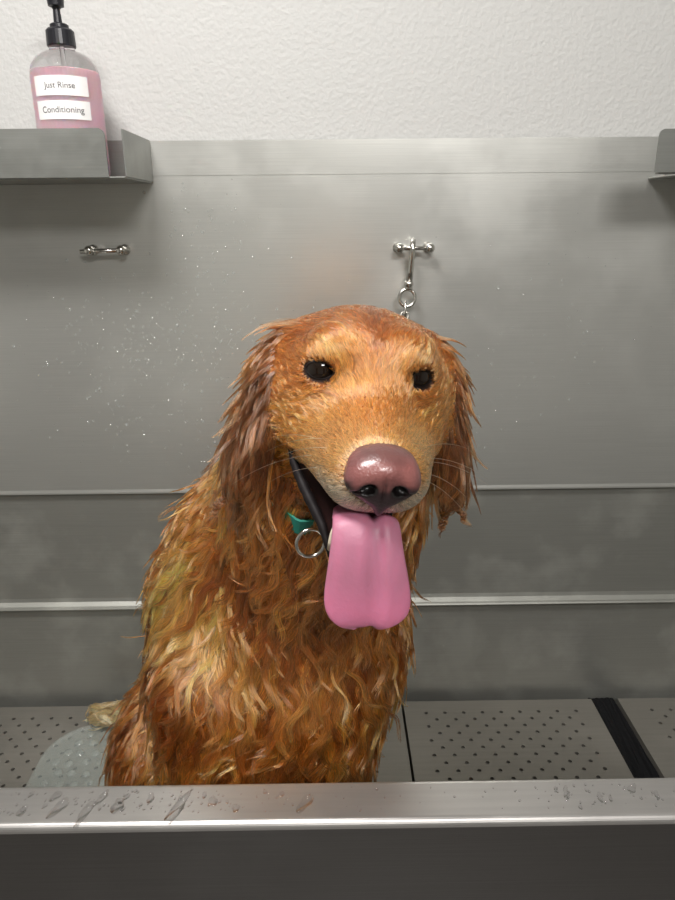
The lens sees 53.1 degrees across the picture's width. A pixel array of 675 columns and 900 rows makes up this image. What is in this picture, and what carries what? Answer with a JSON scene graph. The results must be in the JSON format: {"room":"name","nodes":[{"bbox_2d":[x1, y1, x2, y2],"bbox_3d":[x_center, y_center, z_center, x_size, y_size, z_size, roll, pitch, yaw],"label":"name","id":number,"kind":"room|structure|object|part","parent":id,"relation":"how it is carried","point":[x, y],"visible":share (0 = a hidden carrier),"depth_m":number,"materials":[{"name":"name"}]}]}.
{"room":"dog grooming salon","nodes":[
{"label":"dog grooming salon","id":0,"kind":"room"},
{"bbox_2d":[0,0,674,140],"bbox_3d":[0.089,-0.253,1.199,4.600,2.700,0.100,-1,19,0],"label":"wall","id":1,"kind":"structure","parent":0,"point":[169,70],"depth_m":1.03,"materials":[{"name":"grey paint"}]},
{"bbox_3d":[0.119,1.633,0.014,4.800,0.100,3.565,-1,19,0],"label":"floor","id":2,"kind":"structure","parent":0,"visible":0},
{"bbox_2d":[0,136,674,899],"bbox_3d":[-0.002,0.390,0.997,2.006,1.616,0.690,-1,19,0],"label":"tub","id":3,"kind":"object","parent":2,"relation":"on","point":[562,585],"depth_m":1.14,"materials":[{"name":"metal"}]},
{"bbox_3d":[-0.603,0.681,1.117,0.694,0.131,0.594,-1,19,0],"label":"floor grate","id":4,"kind":"part","parent":3,"relation":"part of","materials":[{"name":"silver metal"}]},
{"bbox_2d":[45,730,106,784],"bbox_3d":[-0.414,0.620,1.075,0.257,0.008,0.520,-1,19,0],"label":"water droplets","id":5,"kind":"object","parent":3,"relation":"on","point":[106,730],"visible":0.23,"depth_m":1.23,"materials":[{"name":"clear liquid"}]},
{"bbox_2d":[0,128,152,184],"bbox_3d":[-0.641,-0.421,0.982,0.702,0.062,0.152,-1,19,0],"label":"wall shelf","id":6,"kind":"object","parent":3,"relation":"attached to","point":[44,156],"visible":1,"depth_m":0.92,"materials":[{"name":"metal"}]},
{"bbox_2d":[29,0,110,176],"bbox_3d":[-0.383,-0.511,0.957,0.094,0.238,0.095,-1,19,0],"label":"pump bottle","id":7,"kind":"object","parent":6,"relation":"on","point":[66,88],"visible":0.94,"depth_m":0.92,"materials":[{"name":"pink plastic"}]},
{"bbox_2d":[0,176,151,184],"bbox_3d":[-0.641,-0.393,0.993,0.700,0.002,0.150,-1,19,0],"label":"shelf","id":8,"kind":"object","parent":6,"relation":"on","point":[4,180],"depth_m":0.97,"materials":[{"name":"metal"}]},
{"bbox_3d":[-0.642,-0.446,1.053,0.700,0.060,0.002,-1,19,0],"label":"plate","id":9,"kind":"part","parent":6,"relation":"part of","materials":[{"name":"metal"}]},
{"bbox_3d":[-0.291,-0.427,0.986,0.002,0.060,0.147,-1,19,0],"label":"plate","id":10,"kind":"part","parent":6,"relation":"part of","materials":[{"name":"metal"}]},
{"bbox_2d":[80,244,130,255],"bbox_3d":[-0.373,-0.321,1.085,0.074,0.017,0.031,-1,19,0],"label":"bar","id":11,"kind":"object","parent":3,"relation":"attached to","point":[124,249],"visible":1,"depth_m":1.07,"materials":[{"name":"silver metal"}]},
{"bbox_3d":[-0.376,-0.317,1.078,0.069,0.008,0.007,-1,19,0],"label":"rod","id":12,"kind":"part","parent":11,"relation":"part of","materials":[{"name":"silver metal"}]},
{"bbox_2d":[84,304,487,785],"bbox_3d":[-0.116,0.219,0.920,0.420,0.861,0.815,-9,21,-23],"label":"dog","id":13,"kind":"object","parent":3,"relation":"on","point":[277,609],"visible":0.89,"depth_m":0.66},
{"bbox_2d":[58,191,592,444],"bbox_3d":[-0.098,-0.187,1.149,1.265,0.512,0.002,-1,19,0],"label":"beads","id":14,"kind":"object","parent":3,"relation":"attached to","point":[142,191],"visible":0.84,"depth_m":1.15},
{"bbox_2d":[0,783,673,826],"bbox_3d":[-0.045,0.334,0.638,0.812,0.002,0.047,-1,19,0],"label":"puddles","id":15,"kind":"object","parent":3,"relation":"on","point":[310,802],"visible":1,"depth_m":0.64,"materials":[{"name":"clear liquid"}]},
{"bbox_3d":[-0.010,-0.204,1.149,2.000,0.590,0.010,-1,19,0],"label":"splash panel","id":16,"kind":"part","parent":3,"relation":"part of","materials":[{"name":"metal"}]},
{"bbox_3d":[0.004,0.759,0.763,2.000,0.869,0.002,-1,19,0],"label":"panel","id":17,"kind":"part","parent":3,"relation":"part of","materials":[{"name":"metal"}]},
{"bbox_3d":[-0.060,0.675,1.121,0.384,0.131,0.594,-1,19,0],"label":"floor grate","id":18,"kind":"part","parent":3,"relation":"part of","materials":[{"name":"silver metal"}]},
{"bbox_2d":[393,242,434,252],"bbox_3d":[0.123,-0.326,1.089,0.066,0.017,0.031,-1,19,0],"label":"bar","id":19,"kind":"object","parent":3,"relation":"attached to","point":[428,247],"visible":1,"depth_m":1.08,"materials":[{"name":"silver metal"}]},
{"bbox_2d":[398,238,416,318],"bbox_3d":[0.088,-0.189,0.979,0.031,0.216,0.320,3,19,10],"label":"chain","id":20,"kind":"object","parent":19,"relation":"hanging from","point":[408,283],"visible":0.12,"depth_m":1.09,"materials":[{"name":"silver metal"}]},
{"bbox_3d":[0.123,-0.323,1.081,0.057,0.007,0.007,-1,19,0],"label":"rod","id":21,"kind":"part","parent":19,"relation":"part of","materials":[{"name":"silver metal"}]},
{"bbox_3d":[0.330,0.670,1.124,0.386,0.131,0.594,-1,19,0],"label":"floor grate","id":22,"kind":"part","parent":3,"relation":"part of","materials":[{"name":"silver metal"}]},
{"bbox_3d":[0.763,0.665,1.127,0.373,0.131,0.594,-1,19,0],"label":"floor grate","id":23,"kind":"part","parent":3,"relation":"part of","materials":[{"name":"silver metal"}]},
{"bbox_2d":[649,129,674,178],"bbox_3d":[0.701,-0.433,0.992,0.534,0.056,0.152,-1,19,0],"label":"wall shelf","id":24,"kind":"object","parent":3,"relation":"attached to","point":[665,154],"visible":1,"depth_m":0.92,"materials":[{"name":"metal"}]},
{"bbox_2d":[649,172,674,178],"bbox_3d":[0.705,-0.409,1.002,0.528,0.002,0.150,-1,19,0],"label":"shelf","id":25,"kind":"object","parent":24,"relation":"on","point":[668,175],"depth_m":1.03,"materials":[{"name":"metal"}]}
]}

